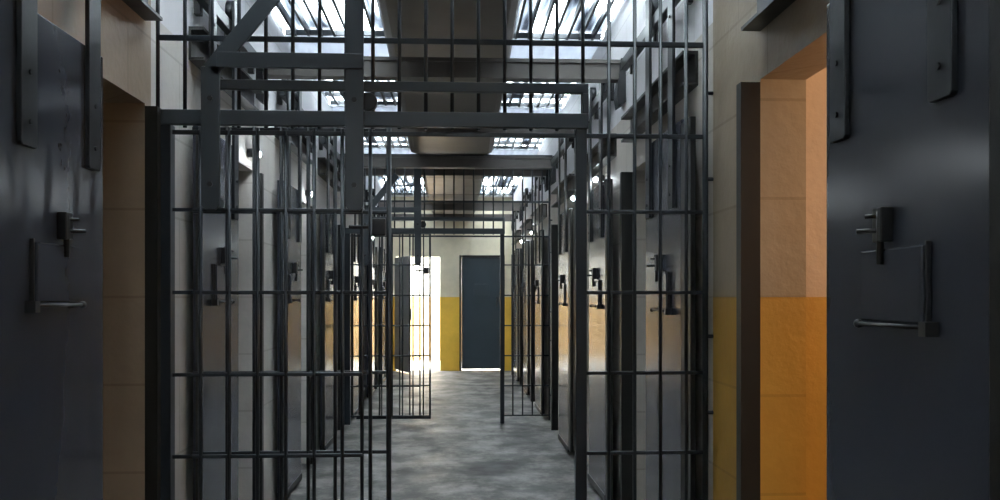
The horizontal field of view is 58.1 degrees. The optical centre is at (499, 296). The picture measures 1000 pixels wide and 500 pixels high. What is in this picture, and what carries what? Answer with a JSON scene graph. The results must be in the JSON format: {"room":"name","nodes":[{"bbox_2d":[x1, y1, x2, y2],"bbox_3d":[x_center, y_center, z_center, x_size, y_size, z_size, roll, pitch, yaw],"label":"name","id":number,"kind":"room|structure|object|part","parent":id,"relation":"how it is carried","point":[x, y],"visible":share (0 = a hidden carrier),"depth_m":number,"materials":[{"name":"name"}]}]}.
{"room":"prison interior","nodes":[
{"label":"prison interior","id":0,"kind":"room"},
{"bbox_2d":[38,0,384,499],"bbox_3d":[-1.628,-0.240,6.927,0.160,3.200,19.200,0,0,-3],"label":"wall","id":1,"kind":"structure","parent":0,"point":[128,41],"depth_m":3.80,"materials":[{"name":"paint"}]},
{"bbox_2d":[122,0,162,20],"bbox_3d":[-1.309,-1.255,2.848,0.070,0.370,1.280,0,0,-3],"label":"door track","id":2,"kind":"object","parent":1,"relation":"attached to","point":[142,8],"visible":1,"depth_m":3.36,"materials":[{"name":"metal"}]},
{"bbox_2d":[0,0,102,499],"bbox_3d":[-1.249,-0.086,2.536,0.106,2.848,0.710,0,0,-3],"label":"door","id":3,"kind":"structure","parent":2,"relation":"hanging from","point":[51,82],"depth_m":2.50,"materials":[{"name":"paint"}]},
{"bbox_3d":[-1.242,0.026,2.532,0.028,0.030,0.341,0,0,-3],"label":"latch rod","id":4,"kind":"part","parent":3,"relation":"part of","materials":[{"name":"grey metal"}]},
{"bbox_3d":[-1.222,-0.206,2.591,0.012,0.043,0.054,0,0,42],"label":"bolt handle","id":5,"kind":"part","parent":3,"relation":"part of","materials":[{"name":"grey metal"}]},
{"bbox_2d":[188,0,263,109],"bbox_3d":[-1.401,-1.255,4.696,0.070,0.370,1.280,0,0,-3],"label":"door track","id":6,"kind":"object","parent":1,"relation":"attached to","point":[198,51],"visible":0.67,"depth_m":4.34,"materials":[{"name":"metal"}]},
{"bbox_2d":[193,0,238,499],"bbox_3d":[-1.339,-0.086,4.344,0.106,2.848,0.710,0,0,-3],"label":"door","id":7,"kind":"structure","parent":6,"relation":"hanging from","point":[213,224],"depth_m":4.24,"materials":[{"name":"paint"}]},
{"bbox_3d":[-1.332,0.026,4.339,0.028,0.030,0.341,0,0,-3],"label":"latch rod","id":8,"kind":"part","parent":7,"relation":"part of","materials":[{"name":"grey metal"}]},
{"bbox_3d":[-1.386,-1.370,4.697,0.040,0.060,1.280,0,0,-3],"label":"hanger rail","id":9,"kind":"part","parent":6,"relation":"part of","materials":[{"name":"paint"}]},
{"bbox_2d":[247,148,260,156],"bbox_3d":[-1.423,-0.835,5.215,0.077,0.053,0.052,0,0,-3],"label":"wall lamp","id":10,"kind":"object","parent":1,"relation":"attached to","point":[249,150],"visible":0.33,"depth_m":5.19,"materials":[{"name":"paint"}]},
{"bbox_2d":[274,91,314,164],"bbox_3d":[-1.498,-1.255,6.628,0.070,0.370,1.280,0,0,-3],"label":"door track","id":11,"kind":"object","parent":1,"relation":"attached to","point":[281,95],"visible":0.32,"depth_m":6.48,"materials":[{"name":"metal"}]},
{"bbox_2d":[277,79,302,499],"bbox_3d":[-1.435,-0.086,6.251,0.106,2.848,0.710,0,0,-3],"label":"door","id":12,"kind":"structure","parent":11,"relation":"hanging from","point":[294,195],"depth_m":6.27,"materials":[{"name":"paint"}]},
{"bbox_3d":[-1.463,0.273,6.265,0.042,2.085,0.680,0,0,-3],"label":"door panel","id":13,"kind":"part","parent":12,"relation":"part of","materials":[{"name":"paint"}]},
{"bbox_3d":[-1.462,1.314,6.265,0.052,0.048,0.680,0,0,-3],"label":"rail","id":14,"kind":"part","parent":12,"relation":"part of","materials":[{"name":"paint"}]},
{"bbox_3d":[-1.427,0.026,6.247,0.028,0.030,0.341,0,0,-3],"label":"latch rod","id":15,"kind":"part","parent":12,"relation":"part of","materials":[{"name":"grey metal"}]},
{"bbox_3d":[-1.483,-1.370,6.629,0.040,0.060,1.280,0,0,-3],"label":"hanger rail","id":16,"kind":"part","parent":11,"relation":"part of","materials":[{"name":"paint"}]},
{"bbox_2d":[317,136,339,191],"bbox_3d":[-1.591,-1.255,8.501,0.070,0.370,1.280,0,0,-3],"label":"door track","id":17,"kind":"object","parent":1,"relation":"attached to","point":[321,161],"visible":0.55,"depth_m":8.10,"materials":[{"name":"metal"}]},
{"bbox_2d":[320,136,337,449],"bbox_3d":[-1.529,-0.086,8.139,0.106,2.848,0.710,0,0,-3],"label":"door","id":18,"kind":"structure","parent":17,"relation":"hanging from","point":[326,220],"depth_m":7.91,"materials":[{"name":"paint"}]},
{"bbox_3d":[-1.558,0.273,8.152,0.042,2.085,0.680,0,0,-3],"label":"door panel","id":19,"kind":"part","parent":18,"relation":"part of","materials":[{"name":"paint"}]},
{"bbox_3d":[-1.557,1.314,8.152,0.052,0.048,0.680,0,0,-3],"label":"rail","id":20,"kind":"part","parent":18,"relation":"part of","materials":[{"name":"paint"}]},
{"bbox_3d":[-1.576,-1.370,8.502,0.040,0.060,1.280,0,0,-3],"label":"hanger rail","id":21,"kind":"part","parent":17,"relation":"part of","materials":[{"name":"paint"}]},
{"bbox_2d":[366,190,377,216],"bbox_3d":[-1.797,-1.255,12.621,0.070,0.370,1.280,0,0,-3],"label":"door track","id":22,"kind":"object","parent":1,"relation":"attached to","point":[366,190],"visible":0.2,"depth_m":12.06,"materials":[{"name":"metal"}]},
{"bbox_2d":[366,188,376,397],"bbox_3d":[-1.735,-0.086,12.264,0.106,2.848,0.710,0,0,-3],"label":"door","id":23,"kind":"structure","parent":22,"relation":"hanging from","point":[373,243],"depth_m":12.32,"materials":[{"name":"paint"}]},
{"bbox_3d":[-1.764,0.273,12.277,0.042,2.085,0.680,0,0,-3],"label":"door panel","id":24,"kind":"part","parent":23,"relation":"part of","materials":[{"name":"paint"}]},
{"bbox_2d":[256,56,625,109],"bbox_3d":[-0.352,-1.321,5.539,2.250,0.299,0.124,0,0,-3],"label":"ceiling beam","id":25,"kind":"structure","parent":1,"relation":"attached to","point":[412,68],"depth_m":5.52,"materials":[{"name":"paint"}]},
{"bbox_2d":[310,127,574,152],"bbox_3d":[-0.447,-1.321,7.437,2.250,0.299,0.124,0,0,-3],"label":"ceiling beam","id":26,"kind":"structure","parent":1,"relation":"attached to","point":[482,130],"depth_m":7.41,"materials":[{"name":"metal"}]},
{"bbox_2d":[338,155,555,184],"bbox_3d":[-0.543,-1.321,9.365,2.250,0.299,0.124,0,0,-3],"label":"ceiling beam","id":27,"kind":"structure","parent":1,"relation":"attached to","point":[378,161],"depth_m":9.34,"materials":[{"name":"metal"}]},
{"bbox_2d":[377,202,521,221],"bbox_3d":[-0.771,-1.321,13.929,2.250,0.299,0.124,0,0,-3],"label":"ceiling beam","id":28,"kind":"structure","parent":1,"relation":"attached to","point":[428,206],"depth_m":13.90,"materials":[{"name":"paint"}]},
{"bbox_2d":[391,214,514,229],"bbox_3d":[-0.868,-1.321,15.876,2.250,0.299,0.124,0,0,-3],"label":"ceiling beam","id":29,"kind":"structure","parent":1,"relation":"attached to","point":[507,216],"depth_m":15.85,"materials":[{"name":"paint"}]},
{"bbox_2d":[366,168,547,191],"bbox_3d":[-0.573,-1.321,9.964,2.250,0.299,0.124,0,0,-3],"label":"ceiling beam","id":30,"kind":"structure","parent":1,"relation":"attached to","point":[379,171],"depth_m":9.94,"materials":[{"name":"metal"}]},
{"bbox_3d":[-1.699,-1.255,10.668,0.070,0.370,1.280,0,0,-3],"label":"door track","id":31,"kind":"object","parent":1,"relation":"attached to","visible":0},
{"bbox_2d":[351,214,359,417],"bbox_3d":[-1.638,-0.086,10.316,0.106,2.848,0.710,0,0,-3],"label":"door","id":32,"kind":"structure","parent":31,"relation":"hanging from","point":[354,240],"depth_m":10.11,"materials":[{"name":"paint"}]},
{"bbox_3d":[-1.667,0.273,10.330,0.042,2.085,0.680,0,0,-3],"label":"door panel","id":33,"kind":"part","parent":32,"relation":"part of","materials":[{"name":"paint"}]},
{"bbox_3d":[-1.894,-1.255,14.564,0.070,0.370,1.280,0,0,-3],"label":"door track","id":34,"kind":"object","parent":1,"relation":"attached to","visible":0},
{"bbox_2d":[380,214,385,383],"bbox_3d":[-1.832,-0.086,14.211,0.106,2.848,0.710,0,0,-3],"label":"door","id":35,"kind":"structure","parent":34,"relation":"hanging from","point":[383,249],"depth_m":14.03,"materials":[{"name":"paint"}]},
{"bbox_3d":[-1.861,0.273,14.225,0.042,2.085,0.680,0,0,-3],"label":"door panel","id":36,"kind":"part","parent":35,"relation":"part of","materials":[{"name":"paint"}]},
{"bbox_2d":[276,361,602,499],"bbox_3d":[-0.414,1.430,8.290,10.000,0.140,22.200,0,0,-3],"label":"floor","id":37,"kind":"structure","parent":0,"point":[464,451],"depth_m":8.03,"materials":[{"name":"concrete"}]},
{"bbox_2d":[145,106,160,499],"bbox_3d":[-1.353,0.310,3.512,0.048,2.100,0.050,0,0,-3],"label":"door frame","id":38,"kind":"structure","parent":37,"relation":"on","point":[152,113],"depth_m":3.49,"materials":[{"name":"paint"}]},
{"bbox_2d":[260,173,263,499],"bbox_3d":[-1.447,0.310,5.399,0.048,2.100,0.050,0,0,-3],"label":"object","id":39,"kind":"object","parent":37,"relation":"on","point":[261,174],"visible":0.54,"depth_m":5.38,"materials":[{"name":"paint"}]},
{"bbox_2d":[310,206,311,463],"bbox_3d":[-1.545,0.310,7.357,0.048,2.100,0.050,0,0,-3],"label":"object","id":40,"kind":"object","parent":37,"relation":"on","point":[310,206],"visible":0.2,"depth_m":7.33,"materials":[{"name":"paint"}]},
{"bbox_2d":[337,225,339,429],"bbox_3d":[-1.638,0.310,9.215,0.048,2.100,0.050,0,0,-3],"label":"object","id":41,"kind":"object","parent":37,"relation":"on","point":[338,226],"visible":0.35,"depth_m":9.19,"materials":[{"name":"paint"}]},
{"bbox_2d":[374,247,376,388],"bbox_3d":[-1.843,0.310,13.330,0.048,2.100,0.050,0,0,-3],"label":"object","id":42,"kind":"object","parent":37,"relation":"on","point":[375,269],"visible":0.75,"depth_m":13.30,"materials":[{"name":"paint"}]},
{"bbox_2d":[385,272,385,376],"bbox_3d":[-1.940,0.310,15.267,0.048,2.100,0.050,0,0,-3],"label":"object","id":43,"kind":"object","parent":37,"relation":"on","point":[385,272],"visible":0.1,"depth_m":15.24,"materials":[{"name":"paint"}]},
{"bbox_2d":[156,0,713,499],"bbox_3d":[-0.250,-0.085,3.609,2.260,2.890,0.066,0,0,-3],"label":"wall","id":44,"kind":"structure","parent":37,"relation":"on","point":[184,117],"depth_m":3.59,"materials":[{"name":"metal"}]},
{"bbox_3d":[-1.337,0.340,3.558,0.085,2.040,0.060,0,0,-3],"label":"wall post","id":45,"kind":"part","parent":44,"relation":"part of","materials":[{"name":"paint"}]},
{"bbox_2d":[192,0,390,499],"bbox_3d":[-0.840,-0.092,3.599,0.800,2.815,0.158,0,0,-3],"label":"gate","id":46,"kind":"object","parent":44,"relation":"attached to","point":[227,55],"visible":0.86,"depth_m":3.64,"materials":[{"name":"metal"}]},
{"bbox_3d":[0.326,0.340,3.641,0.045,2.040,0.044,0,0,-3],"label":"passage post","id":47,"kind":"part","parent":44,"relation":"part of","materials":[{"name":"metal"}]},
{"bbox_2d":[344,153,552,424],"bbox_3d":[-0.553,-0.085,9.661,2.260,2.890,0.066,0,0,-3],"label":"wall","id":48,"kind":"structure","parent":37,"relation":"on","point":[347,232],"depth_m":9.66,"materials":[{"name":"metal"}]},
{"bbox_3d":[-1.639,0.340,9.610,0.085,2.040,0.060,0,0,-3],"label":"wall post","id":49,"kind":"part","parent":48,"relation":"part of","materials":[{"name":"metal"}]},
{"bbox_2d":[356,169,430,418],"bbox_3d":[-1.143,-0.092,9.651,0.800,2.815,0.158,0,0,-3],"label":"gate","id":50,"kind":"object","parent":48,"relation":"attached to","point":[418,224],"visible":0.77,"depth_m":9.70,"materials":[{"name":"metal"}]},
{"bbox_3d":[-1.147,1.295,9.710,0.798,0.040,0.024,0,0,-3],"label":"rail","id":51,"kind":"part","parent":50,"relation":"part of","materials":[{"name":"metal"}]},
{"bbox_3d":[0.024,0.340,9.693,0.045,2.040,0.044,0,0,-3],"label":"passage post","id":52,"kind":"part","parent":48,"relation":"part of","materials":[{"name":"metal"}]},
{"bbox_2d":[511,255,511,374],"bbox_3d":[0.232,0.310,15.716,0.068,2.100,0.050,0,0,-3],"label":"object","id":53,"kind":"object","parent":37,"relation":"on","point":[511,255],"visible":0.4,"depth_m":15.69,"materials":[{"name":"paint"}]},
{"bbox_2d":[519,248,521,384],"bbox_3d":[0.332,0.310,13.719,0.068,2.100,0.050,0,0,-3],"label":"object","id":54,"kind":"object","parent":37,"relation":"on","point":[520,249],"visible":0.7,"depth_m":13.69,"materials":[{"name":"paint"}]},
{"bbox_2d":[530,240,534,401],"bbox_3d":[0.432,0.310,11.721,0.068,2.100,0.050,0,0,-3],"label":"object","id":55,"kind":"object","parent":37,"relation":"on","point":[530,240],"visible":0.65,"depth_m":11.70,"materials":[{"name":"paint"}]},
{"bbox_2d":[551,224,557,429],"bbox_3d":[0.557,0.310,9.204,0.068,2.100,0.050,0,0,-3],"label":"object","id":56,"kind":"object","parent":37,"relation":"on","point":[554,227],"visible":0.95,"depth_m":9.18,"materials":[{"name":"paint"}]},
{"bbox_2d":[620,172,632,499],"bbox_3d":[0.750,0.310,5.349,0.068,2.100,0.050,0,0,-3],"label":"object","id":57,"kind":"object","parent":37,"relation":"on","point":[626,178],"visible":1,"depth_m":5.33,"materials":[{"name":"paint"}]},
{"bbox_2d":[736,82,759,499],"bbox_3d":[0.861,0.310,3.122,0.068,2.100,0.050,0,0,-3],"label":"door frame","id":58,"kind":"structure","parent":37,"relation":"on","point":[747,93],"depth_m":3.10,"materials":[{"name":"paint"}]},
{"bbox_2d":[284,35,601,196],"bbox_3d":[-0.424,-1.910,6.987,2.850,0.140,19.560,0,0,-3],"label":"ceiling","id":59,"kind":"structure","parent":0,"point":[539,52],"depth_m":6.86,"materials":[{"name":"glass"}]},
{"bbox_2d":[322,80,570,106],"bbox_3d":[-0.480,-1.879,8.111,2.450,0.058,1.290,0,0,-3],"label":"window","id":60,"kind":"structure","parent":59,"relation":"attached to","point":[383,98],"depth_m":8.47,"materials":[{"name":"glass"}]},
{"bbox_2d":[270,0,623,40],"bbox_3d":[-0.308,-1.879,4.665,2.450,0.058,3.590,0,0,-3],"label":"window","id":61,"kind":"structure","parent":59,"relation":"attached to","point":[595,25],"depth_m":6.08,"materials":[{"name":"glass"}]},
{"bbox_2d":[377,0,519,153],"bbox_3d":[-0.331,-1.630,5.926,0.836,0.399,6.670,0,0,-3],"label":"air duct","id":62,"kind":"object","parent":59,"relation":"attached to","point":[412,11],"visible":0.49,"depth_m":5.44,"materials":[{"name":"metal"}]},
{"bbox_2d":[376,176,521,195],"bbox_3d":[-0.793,-1.879,14.378,2.450,0.058,4.040,0,0,-3],"label":"window","id":63,"kind":"structure","parent":59,"relation":"attached to","point":[507,180],"depth_m":15.20,"materials":[{"name":"glass"}]},
{"bbox_2d":[416,153,488,213],"bbox_3d":[-0.680,-1.672,13.007,0.812,0.316,6.950,0,0,-3],"label":"air duct","id":64,"kind":"object","parent":59,"relation":"attached to","point":[429,180],"visible":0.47,"depth_m":12.61,"materials":[{"name":"metal"}]},
{"bbox_2d":[364,136,545,148],"bbox_3d":[-0.608,-1.879,10.658,2.450,0.058,1.190,0,0,-3],"label":"window","id":65,"kind":"structure","parent":59,"relation":"attached to","point":[526,142],"depth_m":10.92,"materials":[{"name":"glass"}]},
{"bbox_3d":[-0.608,-1.905,10.658,2.450,0.006,1.190,0,0,-3],"label":"glass pane","id":66,"kind":"part","parent":65,"relation":"part of","materials":[{"name":"glass"}]},
{"bbox_2d":[391,197,511,370],"bbox_3d":[-0.833,-0.240,16.669,6.800,3.200,0.180,0,0,-3],"label":"wall","id":67,"kind":"structure","parent":0,"point":[449,249],"depth_m":16.58,"materials":[{"name":"paint"}]},
{"bbox_2d":[395,256,408,371],"bbox_3d":[-1.736,0.302,16.166,0.081,2.045,0.799,0,0,-25],"label":"door","id":68,"kind":"structure","parent":67,"relation":"in","point":[405,258],"depth_m":16.03,"materials":[{"name":"grey metal"}]},
{"bbox_2d":[459,255,504,370],"bbox_3d":[-0.333,0.295,16.636,0.835,2.130,0.087,0,0,-3],"label":"door","id":69,"kind":"structure","parent":67,"relation":"in","point":[479,275],"depth_m":16.63,"materials":[{"name":"paint"}]},
{"bbox_2d":[514,0,829,499],"bbox_3d":[0.779,-0.240,7.048,0.160,3.200,19.200,0,0,-3],"label":"wall","id":70,"kind":"structure","parent":0,"point":[792,48],"depth_m":3.44,"materials":[{"name":"paint"}]},
{"bbox_2d":[511,211,520,244],"bbox_3d":[0.267,-1.177,14.997,0.070,0.525,1.450,0,0,-3],"label":"door track","id":71,"kind":"object","parent":70,"relation":"attached to","point":[518,232],"visible":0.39,"depth_m":14.74,"materials":[{"name":"metal"}]},
{"bbox_2d":[511,211,518,380],"bbox_3d":[0.244,-0.086,14.570,0.106,2.848,0.890,0,0,-3],"label":"door","id":72,"kind":"structure","parent":71,"relation":"hanging from","point":[516,251],"depth_m":14.34,"materials":[{"name":"paint"}]},
{"bbox_3d":[0.268,0.273,14.652,0.042,2.085,0.730,0,0,-3],"label":"door panel","id":73,"kind":"part","parent":72,"relation":"part of","materials":[{"name":"paint"}]},
{"bbox_2d":[519,192,531,235],"bbox_3d":[0.367,-1.177,12.999,0.070,0.525,1.450,0,0,-3],"label":"door track","id":74,"kind":"object","parent":70,"relation":"attached to","point":[528,196],"visible":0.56,"depth_m":12.73,"materials":[{"name":"metal"}]},
{"bbox_3d":[0.352,-1.370,12.999,0.040,0.060,1.450,0,0,-3],"label":"hanger rail","id":75,"kind":"part","parent":74,"relation":"part of","materials":[{"name":"paint"}]},
{"bbox_2d":[520,188,529,394],"bbox_3d":[0.344,-0.086,12.573,0.106,2.848,0.890,0,0,-3],"label":"door","id":76,"kind":"structure","parent":74,"relation":"hanging from","point":[526,246],"depth_m":12.33,"materials":[{"name":"paint"}]},
{"bbox_3d":[0.368,0.273,12.654,0.042,2.085,0.730,0,0,-3],"label":"door panel","id":77,"kind":"part","parent":76,"relation":"part of","materials":[{"name":"paint"}]},
{"bbox_2d":[530,177,546,226],"bbox_3d":[0.467,-1.177,11.002,0.070,0.525,1.450,0,0,-3],"label":"door track","id":78,"kind":"object","parent":70,"relation":"attached to","point":[544,205],"visible":0.41,"depth_m":10.80,"materials":[{"name":"metal"}]},
{"bbox_3d":[0.452,-1.370,11.001,0.040,0.060,1.450,0,0,-3],"label":"hanger rail","id":79,"kind":"part","parent":78,"relation":"part of","materials":[{"name":"metal"}]},
{"bbox_2d":[533,177,544,413],"bbox_3d":[0.444,-0.086,10.575,0.106,2.848,0.890,0,0,-3],"label":"door","id":80,"kind":"structure","parent":78,"relation":"hanging from","point":[537,240],"depth_m":10.56,"materials":[{"name":"paint"}]},
{"bbox_3d":[0.468,0.273,10.657,0.042,2.085,0.730,0,0,-3],"label":"door panel","id":81,"kind":"part","parent":80,"relation":"part of","materials":[{"name":"paint"}]},
{"bbox_2d":[551,138,573,207],"bbox_3d":[0.592,-1.177,8.485,0.070,0.525,1.450,0,0,-3],"label":"door track","id":82,"kind":"object","parent":70,"relation":"attached to","point":[570,141],"visible":0.51,"depth_m":8.32,"materials":[{"name":"metal"}]},
{"bbox_3d":[0.577,-1.370,8.484,0.040,0.060,1.450,0,0,-3],"label":"hanger rail","id":83,"kind":"part","parent":82,"relation":"part of","materials":[{"name":"metal"}]},
{"bbox_2d":[556,138,573,451],"bbox_3d":[0.570,-0.086,8.059,0.106,2.848,0.890,0,0,-3],"label":"door","id":84,"kind":"structure","parent":82,"relation":"hanging from","point":[565,220],"depth_m":7.91,"materials":[{"name":"paint"}]},
{"bbox_3d":[0.594,0.273,8.140,0.042,2.085,0.730,0,0,-3],"label":"door panel","id":85,"kind":"part","parent":84,"relation":"part of","materials":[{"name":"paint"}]},
{"bbox_3d":[0.593,1.314,8.140,0.052,0.048,0.730,0,0,-3],"label":"rail","id":86,"kind":"part","parent":84,"relation":"part of","materials":[{"name":"metal"}]},
{"bbox_2d":[593,175,604,181],"bbox_3d":[0.696,-0.835,6.343,0.077,0.053,0.052,0,0,-3],"label":"wall lamp","id":87,"kind":"object","parent":70,"relation":"attached to","point":[596,179],"visible":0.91,"depth_m":6.33,"materials":[{"name":"paint"}]},
{"bbox_2d":[587,83,616,181],"bbox_3d":[0.688,-1.177,6.577,0.070,0.525,1.450,0,0,-3],"label":"door track","id":88,"kind":"object","parent":70,"relation":"attached to","point":[595,103],"visible":0.31,"depth_m":6.25,"materials":[{"name":"metal"}]},
{"bbox_2d":[587,83,612,499],"bbox_3d":[0.665,-0.086,6.141,0.106,2.848,0.890,0,0,-3],"label":"door","id":89,"kind":"structure","parent":88,"relation":"hanging from","point":[597,196],"depth_m":6.10,"materials":[{"name":"paint"}]},
{"bbox_3d":[0.655,0.066,6.201,0.028,0.030,0.341,0,0,-3],"label":"latch rod","id":90,"kind":"part","parent":89,"relation":"part of","materials":[{"name":"grey metal"}]},
{"bbox_3d":[0.688,1.314,6.222,0.052,0.048,0.730,0,0,-3],"label":"rail","id":91,"kind":"part","parent":89,"relation":"part of","materials":[{"name":"metal"}]},
{"bbox_3d":[0.689,0.273,6.222,0.042,2.085,0.730,0,0,-3],"label":"door panel","id":92,"kind":"part","parent":89,"relation":"part of","materials":[{"name":"paint"}]},
{"bbox_3d":[0.673,-1.370,6.577,0.040,0.060,1.450,0,0,-3],"label":"hanger rail","id":93,"kind":"part","parent":88,"relation":"part of","materials":[{"name":"metal"}]},
{"bbox_2d":[621,0,697,142],"bbox_3d":[0.786,-1.177,4.612,0.070,0.525,1.450,0,0,-3],"label":"door track","id":94,"kind":"object","parent":70,"relation":"attached to","point":[627,60],"visible":0.49,"depth_m":4.44,"materials":[{"name":"metal"}]},
{"bbox_3d":[0.771,-1.370,4.612,0.040,0.060,1.450,0,0,-3],"label":"hanger rail","id":95,"kind":"part","parent":94,"relation":"part of","materials":[{"name":"metal"}]},
{"bbox_2d":[645,0,695,499],"bbox_3d":[0.763,-0.086,4.178,0.106,2.848,0.890,0,0,-3],"label":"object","id":96,"kind":"structure","parent":94,"relation":"hanging from","point":[672,149],"depth_m":4.11,"materials":[{"name":"paint"}]},
{"bbox_3d":[0.728,-0.166,4.296,0.054,0.043,0.012,0,0,42],"label":"bolt handle","id":97,"kind":"part","parent":96,"relation":"part of","materials":[{"name":"grey metal"}]},
{"bbox_3d":[0.753,0.066,4.238,0.028,0.030,0.341,0,0,-3],"label":"latch rod","id":98,"kind":"part","parent":96,"relation":"part of","materials":[{"name":"grey metal"}]},
{"bbox_3d":[0.787,0.273,4.260,0.042,2.085,0.730,0,0,-3],"label":"door panel","id":99,"kind":"part","parent":96,"relation":"part of","materials":[{"name":"paint"}]},
{"bbox_2d":[741,0,795,30],"bbox_3d":[0.898,-1.177,2.373,0.070,0.525,1.450,0,0,-3],"label":"door track","id":100,"kind":"object","parent":70,"relation":"attached to","point":[767,10],"visible":1,"depth_m":2.94,"materials":[{"name":"metal"}]},
{"bbox_2d":[827,0,999,499],"bbox_3d":[0.876,-0.086,1.931,0.106,2.848,0.890,0,0,-3],"label":"door","id":101,"kind":"structure","parent":100,"relation":"hanging from","point":[913,86],"depth_m":1.93,"materials":[{"name":"paint"}]},
{"bbox_3d":[0.840,-0.166,2.049,0.054,0.043,0.012,0,0,42],"label":"bolt handle","id":102,"kind":"part","parent":101,"relation":"part of","materials":[{"name":"grey metal"}]},
{"bbox_3d":[0.866,0.066,1.991,0.028,0.030,0.341,0,0,-3],"label":"latch rod","id":103,"kind":"part","parent":101,"relation":"part of","materials":[{"name":"grey metal"}]},
{"bbox_2d":[806,67,826,499],"bbox_3d":[1.868,0.060,7.102,2.020,2.600,19.200,0,0,-3],"label":"wall","id":104,"kind":"structure","parent":0,"point":[816,85],"depth_m":3.17,"materials":[{"name":"paint"}]},
{"label":"outside","id":105,"kind":"structure","parent":0,"visible":0},
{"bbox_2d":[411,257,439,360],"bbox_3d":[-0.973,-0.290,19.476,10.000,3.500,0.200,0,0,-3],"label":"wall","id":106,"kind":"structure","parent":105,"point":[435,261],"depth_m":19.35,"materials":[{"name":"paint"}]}
]}

